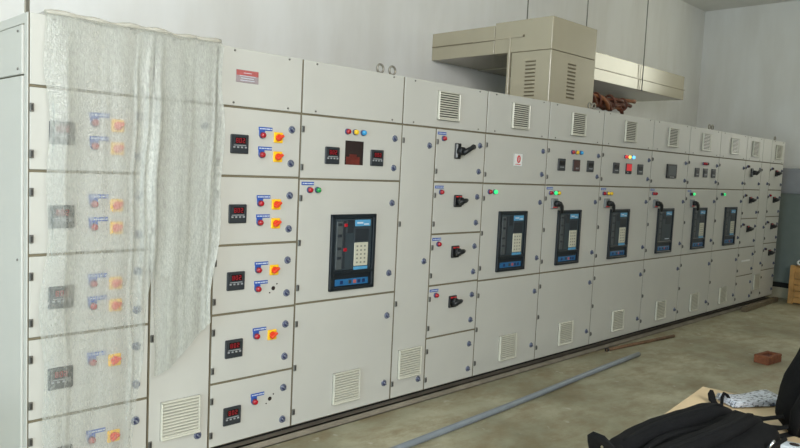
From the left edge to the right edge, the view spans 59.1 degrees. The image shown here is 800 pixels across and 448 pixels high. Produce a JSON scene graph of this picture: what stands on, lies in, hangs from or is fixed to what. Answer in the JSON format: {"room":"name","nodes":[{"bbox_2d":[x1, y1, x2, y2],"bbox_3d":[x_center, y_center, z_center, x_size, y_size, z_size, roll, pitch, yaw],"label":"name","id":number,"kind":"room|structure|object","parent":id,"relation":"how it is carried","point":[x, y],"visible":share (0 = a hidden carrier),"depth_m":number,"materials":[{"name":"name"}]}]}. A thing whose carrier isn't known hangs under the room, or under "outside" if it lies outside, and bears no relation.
{"room":"electrical room","nodes":[
{"label":"electrical room","id":0,"kind":"room"},
{"bbox_2d":[0,0,704,126],"bbox_3d":[-0.699,-1.144,6.601,16.370,4.548,0.200,-2,7,-45],"label":"wall","id":1,"kind":"structure","parent":0,"point":[359,34],"depth_m":7.11,"materials":[{"name":"white paint"}]},
{"bbox_2d":[265,296,799,447],"bbox_3d":[2.054,1.591,3.897,16.370,0.200,8.380,-2,7,-45],"label":"floor","id":2,"kind":"structure","parent":0,"point":[717,352],"depth_m":5.59,"materials":[{"name":"concrete"}]},
{"bbox_2d":[220,297,769,447],"bbox_3d":[1.448,1.170,7.144,10.040,0.050,1.036,-2,7,-45],"label":"channel","id":3,"kind":"object","parent":2,"relation":"on","point":[281,436],"visible":0.44,"depth_m":5.36,"materials":[{"name":"metal"}]},
{"bbox_2d":[0,0,150,447],"bbox_3d":[-1.841,0.107,3.730,0.588,2.320,1.136,-2,7,-45],"label":"switchgear cubicle","id":4,"kind":"object","parent":3,"relation":"on","point":[34,388],"visible":0.82,"depth_m":3.31,"materials":[{"name":"beige metal"}]},
{"bbox_2d":[87,436,95,443],"bbox_3d":[-1.492,1.048,3.422,0.038,0.038,0.031,-2,7,-45],"label":"lamp","id":5,"kind":"object","parent":4,"relation":"attached to","point":[90,439],"depth_m":3.42,"materials":[{"name":"red plastic"}]},
{"bbox_2d":[88,358,96,365],"bbox_3d":[-1.474,0.665,3.390,0.038,0.038,0.031,-2,7,-45],"label":"lamp","id":6,"kind":"object","parent":4,"relation":"attached to","point":[94,360],"depth_m":3.39,"materials":[{"name":"red plastic"}]},
{"bbox_2d":[89,302,97,309],"bbox_3d":[-1.461,0.394,3.368,0.038,0.038,0.031,-2,7,-45],"label":"lamp","id":7,"kind":"object","parent":4,"relation":"attached to","point":[94,305],"depth_m":3.36,"materials":[{"name":"red plastic"}]},
{"bbox_2d":[89,280,97,286],"bbox_3d":[-1.456,0.285,3.359,0.038,0.038,0.031,-2,7,-45],"label":"lamp","id":8,"kind":"object","parent":4,"relation":"attached to","point":[93,283],"depth_m":3.35,"materials":[{"name":"red plastic"}]},
{"bbox_2d":[89,223,97,230],"bbox_3d":[-1.444,0.015,3.337,0.038,0.038,0.031,-2,7,-45],"label":"lamp","id":9,"kind":"object","parent":4,"relation":"attached to","point":[92,226],"depth_m":3.33,"materials":[{"name":"red plastic"}]},
{"bbox_2d":[90,119,97,126],"bbox_3d":[-1.421,-0.474,3.297,0.038,0.038,0.031,-2,7,-45],"label":"lamp","id":10,"kind":"object","parent":4,"relation":"attached to","point":[93,124],"depth_m":3.29,"materials":[{"name":"red plastic"}]},
{"bbox_2d":[90,200,98,207],"bbox_3d":[-1.439,-0.093,3.328,0.038,0.038,0.031,-2,7,-45],"label":"lamp","id":11,"kind":"object","parent":4,"relation":"attached to","point":[95,203],"depth_m":3.32,"materials":[{"name":"red plastic"}]},
{"bbox_2d":[90,142,98,149],"bbox_3d":[-1.426,-0.365,3.306,0.038,0.038,0.031,-2,7,-45],"label":"lamp","id":12,"kind":"object","parent":4,"relation":"attached to","point":[93,145],"depth_m":3.30,"materials":[{"name":"red plastic"}]},
{"bbox_2d":[107,429,120,442],"bbox_3d":[-1.413,1.053,3.497,0.062,0.060,0.036,-2,7,-45],"label":"switch","id":13,"kind":"object","parent":4,"relation":"attached to","point":[113,435],"depth_m":3.49,"materials":[{"name":"plastic"}]},
{"bbox_2d":[108,353,121,366],"bbox_3d":[-1.395,0.670,3.466,0.062,0.060,0.036,-2,7,-45],"label":"switch","id":14,"kind":"object","parent":4,"relation":"attached to","point":[114,359],"depth_m":3.46,"materials":[{"name":"plastic"}]},
{"bbox_2d":[109,298,121,311],"bbox_3d":[-1.382,0.398,3.443,0.062,0.060,0.036,-2,7,-45],"label":"switch","id":15,"kind":"object","parent":4,"relation":"attached to","point":[118,305],"depth_m":3.44,"materials":[{"name":"plastic"}]},
{"bbox_2d":[109,277,122,289],"bbox_3d":[-1.377,0.289,3.434,0.062,0.060,0.036,-2,7,-45],"label":"switch","id":16,"kind":"object","parent":4,"relation":"attached to","point":[119,284],"depth_m":3.43,"materials":[{"name":"plastic"}]},
{"bbox_2d":[110,221,122,233],"bbox_3d":[-1.365,0.020,3.412,0.062,0.060,0.036,-2,7,-45],"label":"switch","id":17,"kind":"object","parent":4,"relation":"attached to","point":[112,230],"depth_m":3.41,"materials":[{"name":"yellow plastic"}]},
{"bbox_2d":[110,199,123,211],"bbox_3d":[-1.359,-0.089,3.404,0.062,0.060,0.036,-2,7,-45],"label":"switch","id":18,"kind":"object","parent":4,"relation":"attached to","point":[113,207],"depth_m":3.40,"materials":[{"name":"plastic"}]},
{"bbox_2d":[111,142,123,154],"bbox_3d":[-1.347,-0.361,3.381,0.062,0.060,0.036,-2,7,-45],"label":"switch","id":19,"kind":"object","parent":4,"relation":"attached to","point":[122,144],"depth_m":3.38,"materials":[{"name":"plastic"}]},
{"bbox_2d":[111,119,124,131],"bbox_3d":[-1.342,-0.469,3.372,0.062,0.060,0.036,-2,7,-45],"label":"switch","id":20,"kind":"object","parent":4,"relation":"attached to","point":[122,123],"depth_m":3.37,"materials":[{"name":"red plastic"}]},
{"bbox_2d":[39,9,224,447],"bbox_3d":[-1.376,0.121,3.554,0.908,2.196,0.339,-2,7,-45],"label":"bubble wrap","id":21,"kind":"object","parent":4,"relation":"hanging from","point":[188,257],"visible":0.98,"depth_m":3.49,"materials":[{"name":"grey"}]},
{"bbox_2d":[146,38,216,447],"bbox_3d":[-1.511,0.130,4.067,0.347,2.250,1.124,-2,7,-45],"label":"switchgear cubicle","id":22,"kind":"object","parent":3,"relation":"on","point":[177,397],"visible":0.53,"depth_m":3.71,"materials":[{"name":"beige metal"}]},
{"bbox_2d":[160,394,200,441],"bbox_3d":[-1.163,1.029,3.749,0.222,0.205,0.024,-2,7,-45],"label":"vent","id":23,"kind":"object","parent":22,"relation":"attached to","point":[180,415],"depth_m":3.74,"materials":[{"name":"plastic"}]},
{"bbox_2d":[207,45,302,447],"bbox_3d":[-1.184,0.119,4.380,0.553,2.250,1.136,-2,7,-45],"label":"switchgear cubicle","id":24,"kind":"object","parent":3,"relation":"on","point":[253,284],"visible":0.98,"depth_m":3.99,"materials":[{"name":"beige metal"}]},
{"bbox_2d":[251,398,257,404],"bbox_3d":[-0.834,1.026,4.069,0.038,0.038,0.031,-2,7,-45],"label":"lamp","id":25,"kind":"object","parent":24,"relation":"attached to","point":[254,401],"depth_m":4.06,"materials":[{"name":"red plastic"}]},
{"bbox_2d":[253,333,259,338],"bbox_3d":[-0.816,0.643,4.038,0.038,0.038,0.031,-2,7,-45],"label":"lamp","id":26,"kind":"object","parent":24,"relation":"attached to","point":[255,335],"depth_m":4.03,"materials":[{"name":"red plastic"}]},
{"bbox_2d":[255,286,261,291],"bbox_3d":[-0.804,0.371,4.015,0.038,0.038,0.031,-2,7,-45],"label":"lamp","id":27,"kind":"object","parent":24,"relation":"attached to","point":[257,288],"depth_m":4.01,"materials":[{"name":"red plastic"}]},
{"bbox_2d":[255,267,261,272],"bbox_3d":[-0.798,0.263,4.006,0.038,0.038,0.031,-2,7,-45],"label":"lamp","id":28,"kind":"object","parent":24,"relation":"attached to","point":[257,269],"depth_m":4.00,"materials":[{"name":"red plastic"}]},
{"bbox_2d":[256,219,263,225],"bbox_3d":[-0.786,-0.007,3.984,0.038,0.038,0.031,-2,7,-45],"label":"lamp","id":29,"kind":"object","parent":24,"relation":"attached to","point":[259,222],"depth_m":3.98,"materials":[{"name":"red plastic"}]},
{"bbox_2d":[257,200,263,206],"bbox_3d":[-0.781,-0.116,3.975,0.038,0.038,0.031,-2,7,-45],"label":"lamp","id":30,"kind":"object","parent":24,"relation":"attached to","point":[260,203],"depth_m":3.97,"materials":[{"name":"red plastic"}]},
{"bbox_2d":[258,151,265,157],"bbox_3d":[-0.768,-0.388,3.953,0.038,0.038,0.031,-2,7,-45],"label":"lamp","id":31,"kind":"object","parent":24,"relation":"attached to","point":[261,154],"depth_m":3.95,"materials":[{"name":"red plastic"}]},
{"bbox_2d":[259,132,266,138],"bbox_3d":[-0.763,-0.496,3.944,0.038,0.038,0.031,-2,7,-45],"label":"lamp","id":32,"kind":"object","parent":24,"relation":"attached to","point":[262,135],"depth_m":3.94,"materials":[{"name":"red plastic"}]},
{"bbox_2d":[267,329,277,339],"bbox_3d":[-0.737,0.647,4.113,0.062,0.060,0.036,-2,7,-45],"label":"switch","id":33,"kind":"object","parent":24,"relation":"attached to","point":[272,334],"depth_m":4.11,"materials":[{"name":"plastic"}]},
{"bbox_2d":[269,264,279,274],"bbox_3d":[-0.719,0.267,4.082,0.062,0.060,0.036,-2,7,-45],"label":"switch","id":34,"kind":"object","parent":24,"relation":"attached to","point":[274,269],"depth_m":4.08,"materials":[{"name":"plastic"}]},
{"bbox_2d":[271,218,281,228],"bbox_3d":[-0.707,-0.003,4.059,0.062,0.060,0.036,-2,7,-45],"label":"switch","id":35,"kind":"object","parent":24,"relation":"attached to","point":[276,223],"depth_m":4.06,"materials":[{"name":"plastic"}]},
{"bbox_2d":[271,199,281,209],"bbox_3d":[-0.702,-0.111,4.051,0.062,0.060,0.036,-2,7,-45],"label":"switch","id":36,"kind":"object","parent":24,"relation":"attached to","point":[276,204],"depth_m":4.05,"materials":[{"name":"plastic"}]},
{"bbox_2d":[273,151,283,161],"bbox_3d":[-0.689,-0.383,4.028,0.062,0.060,0.036,-2,7,-45],"label":"switch","id":37,"kind":"object","parent":24,"relation":"attached to","point":[278,156],"depth_m":4.03,"materials":[{"name":"plastic"}]},
{"bbox_2d":[274,132,284,142],"bbox_3d":[-0.684,-0.492,4.019,0.062,0.060,0.036,-2,7,-45],"label":"switch","id":38,"kind":"object","parent":24,"relation":"attached to","point":[279,137],"depth_m":4.02,"materials":[{"name":"yellow plastic"}]},
{"bbox_2d":[281,59,403,429],"bbox_3d":[-0.684,0.064,4.871,0.844,2.327,1.131,-2,7,-45],"label":"switchgear cubicle","id":39,"kind":"object","parent":3,"relation":"on","point":[351,118],"visible":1,"depth_m":4.45,"materials":[{"name":"beige metal"}]},
{"bbox_2d":[307,187,313,192],"bbox_3d":[-0.532,-0.203,4.210,0.038,0.038,0.031,-2,7,-45],"label":"lamp","id":40,"kind":"object","parent":39,"relation":"attached to","point":[309,189],"depth_m":4.20,"materials":[{"name":"red plastic"}]},
{"bbox_2d":[315,187,321,192],"bbox_3d":[-0.489,-0.204,4.252,0.038,0.038,0.031,-2,7,-45],"label":"lamp","id":41,"kind":"object","parent":39,"relation":"attached to","point":[317,189],"depth_m":4.25,"materials":[{"name":"green plastic"}]},
{"bbox_2d":[332,368,360,405],"bbox_3d":[-0.344,1.051,4.562,0.222,0.205,0.024,-2,7,-45],"label":"vent","id":42,"kind":"object","parent":39,"relation":"attached to","point":[346,382],"depth_m":4.55,"materials":[{"name":"plastic"}]},
{"bbox_2d":[345,128,351,134],"bbox_3d":[-0.317,-0.573,4.375,0.038,0.038,0.031,-2,7,-45],"label":"lamp","id":43,"kind":"object","parent":39,"relation":"attached to","point":[348,131],"depth_m":4.37,"materials":[{"name":"red plastic"}]},
{"bbox_2d":[353,129,358,134],"bbox_3d":[-0.272,-0.575,4.419,0.038,0.038,0.031,-2,7,-45],"label":"lamp","id":44,"kind":"object","parent":39,"relation":"attached to","point":[355,131],"depth_m":4.41,"materials":[{"name":"yellow plastic"}]},
{"bbox_2d":[361,130,366,135],"bbox_3d":[-0.225,-0.576,4.466,0.038,0.038,0.031,-2,7,-45],"label":"lamp","id":45,"kind":"object","parent":39,"relation":"attached to","point":[363,132],"depth_m":4.46,"materials":[{"name":"blue plastic"}]},
{"bbox_2d":[380,77,487,402],"bbox_3d":[-0.055,0.084,5.449,0.886,2.250,1.196,-2,7,-45],"label":"switchgear cubicle","id":46,"kind":"object","parent":3,"relation":"on","point":[444,125],"visible":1,"depth_m":5.05,"materials":[{"name":"beige metal"}]},
{"bbox_2d":[397,346,421,379],"bbox_3d":[0.071,0.974,4.962,0.222,0.205,0.024,-2,7,-45],"label":"vent","id":47,"kind":"object","parent":46,"relation":"attached to","point":[409,358],"depth_m":4.95,"materials":[{"name":"plastic"}]},
{"bbox_2d":[437,91,460,121],"bbox_3d":[0.351,-0.833,5.004,0.225,0.200,0.024,-2,7,-45],"label":"vent","id":48,"kind":"object","parent":46,"relation":"attached to","point":[448,102],"depth_m":5.00,"materials":[{"name":"plastic"}]},
{"bbox_2d":[463,91,549,379],"bbox_3d":[0.535,0.060,6.075,0.828,2.250,1.131,-2,7,-45],"label":"switchgear cubicle","id":49,"kind":"object","parent":3,"relation":"on","point":[516,134],"visible":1,"depth_m":5.66,"materials":[{"name":"beige metal"}]},
{"bbox_2d":[498,333,516,361],"bbox_3d":[0.883,1.005,5.768,0.222,0.205,0.024,-2,7,-45],"label":"vent","id":50,"kind":"object","parent":49,"relation":"attached to","point":[507,342],"depth_m":5.76,"materials":[{"name":"plastic"}]},
{"bbox_2d":[511,102,530,129],"bbox_3d":[0.964,-0.854,5.607,0.225,0.200,0.024,-2,7,-45],"label":"vent","id":51,"kind":"object","parent":49,"relation":"attached to","point":[520,111],"depth_m":5.60,"materials":[{"name":"plastic"}]},
{"bbox_2d":[525,102,604,362],"bbox_3d":[1.169,0.003,6.661,0.894,2.327,1.178,-2,7,-45],"label":"switchgear cubicle","id":52,"kind":"object","parent":3,"relation":"on","point":[575,133],"visible":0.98,"depth_m":6.26,"materials":[{"name":"beige metal"}]},
{"bbox_2d":[432,16,596,107],"bbox_3d":[1.112,-1.540,7.143,0.779,0.814,1.492,-2,7,-45],"label":"duct","id":53,"kind":"object","parent":52,"relation":"on","point":[548,58],"visible":0.94,"depth_m":6.64,"materials":[{"name":"metal"}]},
{"bbox_2d":[592,92,635,113],"bbox_3d":[2.164,-1.289,7.488,1.174,0.192,0.165,-2,7,-45],"label":"cable bundle","id":54,"kind":"object","parent":53,"relation":"attached to","point":[604,103],"visible":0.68,"depth_m":7.52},
{"bbox_2d":[551,198,563,212],"bbox_3d":[1.352,-0.154,6.045,0.112,0.126,0.078,-2,7,-45],"label":"switch","id":55,"kind":"object","parent":52,"relation":"attached to","point":[556,203],"depth_m":6.04,"materials":[{"name":"black plastic"}]},
{"bbox_2d":[557,320,573,345],"bbox_3d":[1.497,0.984,6.372,0.222,0.205,0.024,-2,7,-45],"label":"vent","id":56,"kind":"object","parent":52,"relation":"attached to","point":[564,327],"depth_m":6.36,"materials":[{"name":"plastic"}]},
{"bbox_2d":[571,112,586,136],"bbox_3d":[1.578,-0.874,6.211,0.225,0.200,0.024,-2,7,-45],"label":"vent","id":57,"kind":"object","parent":52,"relation":"attached to","point":[578,119],"depth_m":6.21,"materials":[{"name":"plastic"}]},
{"bbox_2d":[580,111,654,347],"bbox_3d":[1.840,0.019,7.326,0.998,2.250,1.178,-2,7,-45],"label":"switchgear cubicle","id":58,"kind":"object","parent":3,"relation":"on","point":[627,144],"visible":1,"depth_m":6.92,"materials":[{"name":"beige metal"}]},
{"bbox_2d":[604,199,615,211],"bbox_3d":[1.984,-0.176,6.667,0.112,0.126,0.078,-2,7,-45],"label":"switch","id":59,"kind":"object","parent":58,"relation":"attached to","point":[608,203],"depth_m":6.66,"materials":[{"name":"black plastic"}]},
{"bbox_2d":[610,309,624,331],"bbox_3d":[2.171,0.961,7.036,0.222,0.205,0.024,-2,7,-45],"label":"vent","id":60,"kind":"object","parent":58,"relation":"attached to","point":[616,315],"depth_m":7.02,"materials":[{"name":"plastic"}]},
{"bbox_2d":[624,121,637,142],"bbox_3d":[2.252,-0.897,6.875,0.225,0.200,0.024,-2,7,-45],"label":"vent","id":61,"kind":"object","parent":58,"relation":"attached to","point":[630,127],"depth_m":6.87,"materials":[{"name":"plastic"}]},
{"bbox_2d":[630,120,690,333],"bbox_3d":[2.510,-0.004,7.985,0.877,2.250,1.178,-2,7,-45],"label":"switchgear cubicle","id":62,"kind":"object","parent":3,"relation":"on","point":[671,141],"visible":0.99,"depth_m":7.58,"materials":[{"name":"beige metal"}]},
{"bbox_2d":[653,199,663,211],"bbox_3d":[2.701,-0.193,7.373,0.112,0.126,0.078,-2,7,-45],"label":"switch","id":63,"kind":"object","parent":62,"relation":"attached to","point":[656,203],"depth_m":7.37,"materials":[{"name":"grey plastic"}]},
{"bbox_2d":[654,300,666,320],"bbox_3d":[2.842,0.938,7.695,0.222,0.205,0.024,-2,7,-45],"label":"vent","id":64,"kind":"object","parent":62,"relation":"attached to","point":[659,305],"depth_m":7.68,"materials":[{"name":"plastic"}]},
{"bbox_2d":[667,128,679,147],"bbox_3d":[2.922,-0.920,7.534,0.225,0.200,0.024,-2,7,-45],"label":"vent","id":65,"kind":"object","parent":62,"relation":"attached to","point":[672,133],"depth_m":7.52,"materials":[{"name":"plastic"}]},
{"bbox_2d":[668,124,721,323],"bbox_3d":[3.134,-0.064,8.595,0.864,2.327,1.178,-2,7,-45],"label":"switchgear cubicle","id":66,"kind":"object","parent":3,"relation":"on","point":[704,147],"visible":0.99,"depth_m":8.20,"materials":[{"name":"beige metal"}]},
{"bbox_2d":[689,292,698,311],"bbox_3d":[3.462,0.917,8.306,0.222,0.205,0.024,-2,7,-45],"label":"vent","id":67,"kind":"object","parent":66,"relation":"attached to","point":[693,296],"depth_m":8.29,"materials":[{"name":"plastic"}]},
{"bbox_2d":[690,199,699,210],"bbox_3d":[3.351,-0.216,8.013,0.112,0.126,0.078,-2,7,-45],"label":"switch","id":68,"kind":"object","parent":66,"relation":"attached to","point":[693,202],"depth_m":8.00,"materials":[{"name":"black plastic"}]},
{"bbox_2d":[701,133,711,151],"bbox_3d":[3.543,-0.942,8.145,0.225,0.200,0.024,-2,7,-45],"label":"vent","id":69,"kind":"object","parent":66,"relation":"attached to","point":[706,138],"depth_m":8.13,"materials":[{"name":"plastic"}]},
{"bbox_2d":[699,131,747,314],"bbox_3d":[3.728,-0.049,9.216,0.857,2.250,1.131,-2,7,-45],"label":"switchgear cubicle","id":70,"kind":"object","parent":3,"relation":"on","point":[733,147],"visible":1,"depth_m":8.81,"materials":[{"name":"beige metal"}]},
{"bbox_2d":[718,286,727,303],"bbox_3d":[4.076,0.896,8.910,0.222,0.205,0.024,-2,7,-45],"label":"vent","id":71,"kind":"object","parent":70,"relation":"attached to","point":[722,290],"depth_m":8.89,"materials":[{"name":"plastic"}]},
{"bbox_2d":[730,138,739,154],"bbox_3d":[4.157,-0.962,8.749,0.225,0.200,0.024,-2,7,-45],"label":"vent","id":72,"kind":"object","parent":70,"relation":"attached to","point":[734,142],"depth_m":8.73,"materials":[{"name":"plastic"}]},
{"bbox_2d":[726,136,763,307],"bbox_3d":[4.265,-0.063,9.699,0.580,2.250,1.196,-2,7,-45],"label":"switchgear cubicle","id":73,"kind":"object","parent":3,"relation":"on","point":[754,154],"visible":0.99,"depth_m":9.31,"materials":[{"name":"beige metal"}]},
{"bbox_2d":[752,141,760,156],"bbox_3d":[4.671,-0.980,9.255,0.225,0.200,0.024,-2,7,-45],"label":"vent","id":74,"kind":"object","parent":73,"relation":"attached to","point":[755,144],"depth_m":9.25,"materials":[{"name":"plastic"}]},
{"bbox_2d":[743,139,771,302],"bbox_3d":[4.565,-0.077,10.045,0.327,2.250,1.124,-2,7,-45],"label":"switchgear cubicle","id":75,"kind":"object","parent":3,"relation":"on","point":[767,146],"visible":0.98,"depth_m":9.65,"materials":[{"name":"beige metal"}]},
{"bbox_2d":[752,274,760,289],"bbox_3d":[4.914,0.795,9.725,0.222,0.205,0.024,-2,7,-45],"label":"vent","id":76,"kind":"object","parent":75,"relation":"attached to","point":[755,277],"depth_m":9.70,"materials":[{"name":"plastic"}]},
{"bbox_2d":[751,136,785,300],"bbox_3d":[4.896,-0.124,10.330,0.541,2.327,1.175,-2,7,-45],"label":"switchgear cubicle","id":77,"kind":"object","parent":3,"relation":"on","point":[778,147],"visible":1,"depth_m":9.94,"materials":[{"name":"beige metal"}]},
{"bbox_2d":[775,145,782,159],"bbox_3d":[5.308,-1.002,9.881,0.225,0.200,0.024,-2,7,-45],"label":"vent","id":78,"kind":"object","parent":77,"relation":"attached to","point":[778,148],"depth_m":9.87,"materials":[{"name":"plastic"}]},
{"bbox_2d":[390,352,640,447],"bbox_3d":[0.802,1.309,5.119,0.055,0.042,4.421,7,6,42],"label":"conduit pipe","id":79,"kind":"object","parent":2,"relation":"on","point":[426,437],"visible":1,"depth_m":5.04,"materials":[{"name":"grey plastic"}]},
{"bbox_2d":[605,334,674,351],"bbox_3d":[2.484,1.218,7.255,1.217,0.034,0.036,-1,6,-39],"label":"metal rod","id":80,"kind":"object","parent":2,"relation":"on","point":[673,335],"visible":1,"depth_m":7.20,"materials":[{"name":"brown metal"}]},
{"bbox_2d":[665,387,799,443],"bbox_3d":[1.104,1.176,1.977,1.060,0.850,1.740,6,6,39],"label":"table","id":81,"kind":"object","parent":2,"relation":"on","point":[700,396],"visible":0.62,"depth_m":2.69,"materials":[{"name":"beige wood"}]},
{"bbox_2d":[587,402,787,447],"bbox_3d":[0.838,0.638,1.993,0.648,0.188,0.297,-1,6,-37],"label":"backpack","id":82,"kind":"object","parent":81,"relation":"on","point":[701,425],"visible":1,"depth_m":1.97,"materials":[{"name":"black fabric"}]},
{"bbox_2d":[708,390,730,403],"bbox_3d":[1.236,0.669,2.723,0.086,0.048,0.064,3,5,-2],"label":"strap loop","id":83,"kind":"object","parent":82,"relation":"attached to","point":[711,395],"visible":0.88,"depth_m":2.72,"materials":[{"name":"black fabric"}]},
{"bbox_2d":[716,389,777,407],"bbox_3d":[1.371,0.682,2.750,0.251,0.033,0.112,2,5,-14],"label":"newspaper","id":84,"kind":"object","parent":81,"relation":"on","point":[759,398],"visible":0.84,"depth_m":2.72,"materials":[{"name":"white paper"}]},
{"bbox_2d":[733,348,799,438],"bbox_3d":[1.498,0.496,2.416,0.625,0.467,0.308,3,5,0],"label":"backpack","id":85,"kind":"object","parent":81,"relation":"on","point":[787,406],"visible":0.72,"depth_m":2.42,"materials":[{"name":"black fabric"}]},
{"bbox_2d":[780,441,799,447],"bbox_3d":[1.195,0.712,2.294,0.200,0.031,0.060,6,6,33],"label":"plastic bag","id":86,"kind":"object","parent":81,"relation":"on","point":[787,444],"visible":0.23,"depth_m":2.25,"materials":[{"name":"white plastic"}]},
{"bbox_2d":[741,297,777,311],"bbox_3d":[5.005,1.112,9.802,0.070,0.062,1.360,7,6,43],"label":"batten","id":87,"kind":"object","parent":2,"relation":"on","point":[750,307],"visible":1,"depth_m":9.67,"materials":[{"name":"brown wood"}]},
{"bbox_2d":[754,351,781,364],"bbox_3d":[3.524,1.283,6.764,0.270,0.080,0.140,-1,6,-38],"label":"brick","id":88,"kind":"object","parent":2,"relation":"on","point":[766,357],"visible":1,"depth_m":6.71,"materials":[{"name":"brick"}]},
{"bbox_2d":[767,193,799,298],"bbox_3d":[5.638,0.279,11.101,0.656,1.567,2.214,-2,7,-45],"label":"cabinet","id":89,"kind":"object","parent":2,"relation":"on","point":[787,253],"visible":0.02,"depth_m":10.53,"materials":[{"name":"grey metal"}]},
{"bbox_2d":[781,168,799,193],"bbox_3d":[5.723,-0.676,10.883,0.495,0.377,1.850,-2,7,-45],"label":"box","id":90,"kind":"object","parent":89,"relation":"on","point":[790,177],"visible":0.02,"depth_m":10.46,"materials":[{"name":"metal"}]},
{"bbox_2d":[787,264,799,303],"bbox_3d":[5.938,0.888,10.070,0.355,0.550,0.615,-2,7,-45],"label":"wooden crate","id":91,"kind":"object","parent":2,"relation":"on","point":[794,284],"visible":0.97,"depth_m":10.12,"materials":[{"name":"brown wood"}]},
{"bbox_2d":[681,0,796,11],"bbox_3d":[2.274,-3.136,3.510,16.370,0.200,8.380,-2,7,-45],"label":"ceiling","id":92,"kind":"structure","parent":0,"point":[705,5],"depth_m":11.33,"materials":[{"name":"paint"}]},
{"bbox_2d":[641,0,648,90],"bbox_3d":[3.112,-2.563,8.903,0.028,1.746,0.028,-2,7,-45],"label":"rod","id":93,"kind":"object","parent":92,"relation":"hanging from","point":[648,0],"visible":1,"depth_m":8.93,"materials":[{"name":"grey metal"}]},
{"bbox_2d":[696,0,799,167],"bbox_3d":[7.926,-0.970,9.372,0.200,4.548,7.980,-2,7,-45],"label":"wall","id":94,"kind":"structure","parent":0,"point":[750,73],"depth_m":11.41,"materials":[{"name":"white paint"}]},
{"bbox_3d":[2.226,-2.724,8.329,0.028,1.413,0.028,-2,7,-45],"label":"rod","id":95,"kind":"object","parent":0,"visible":0},
{"bbox_2d":[478,52,684,101],"bbox_3d":[2.432,-1.889,8.899,3.580,0.323,0.788,-2,7,-45],"label":"duct","id":96,"kind":"object","parent":95,"relation":"hanging from","point":[617,77],"visible":0.39,"depth_m":9.01,"materials":[{"name":"metal"}]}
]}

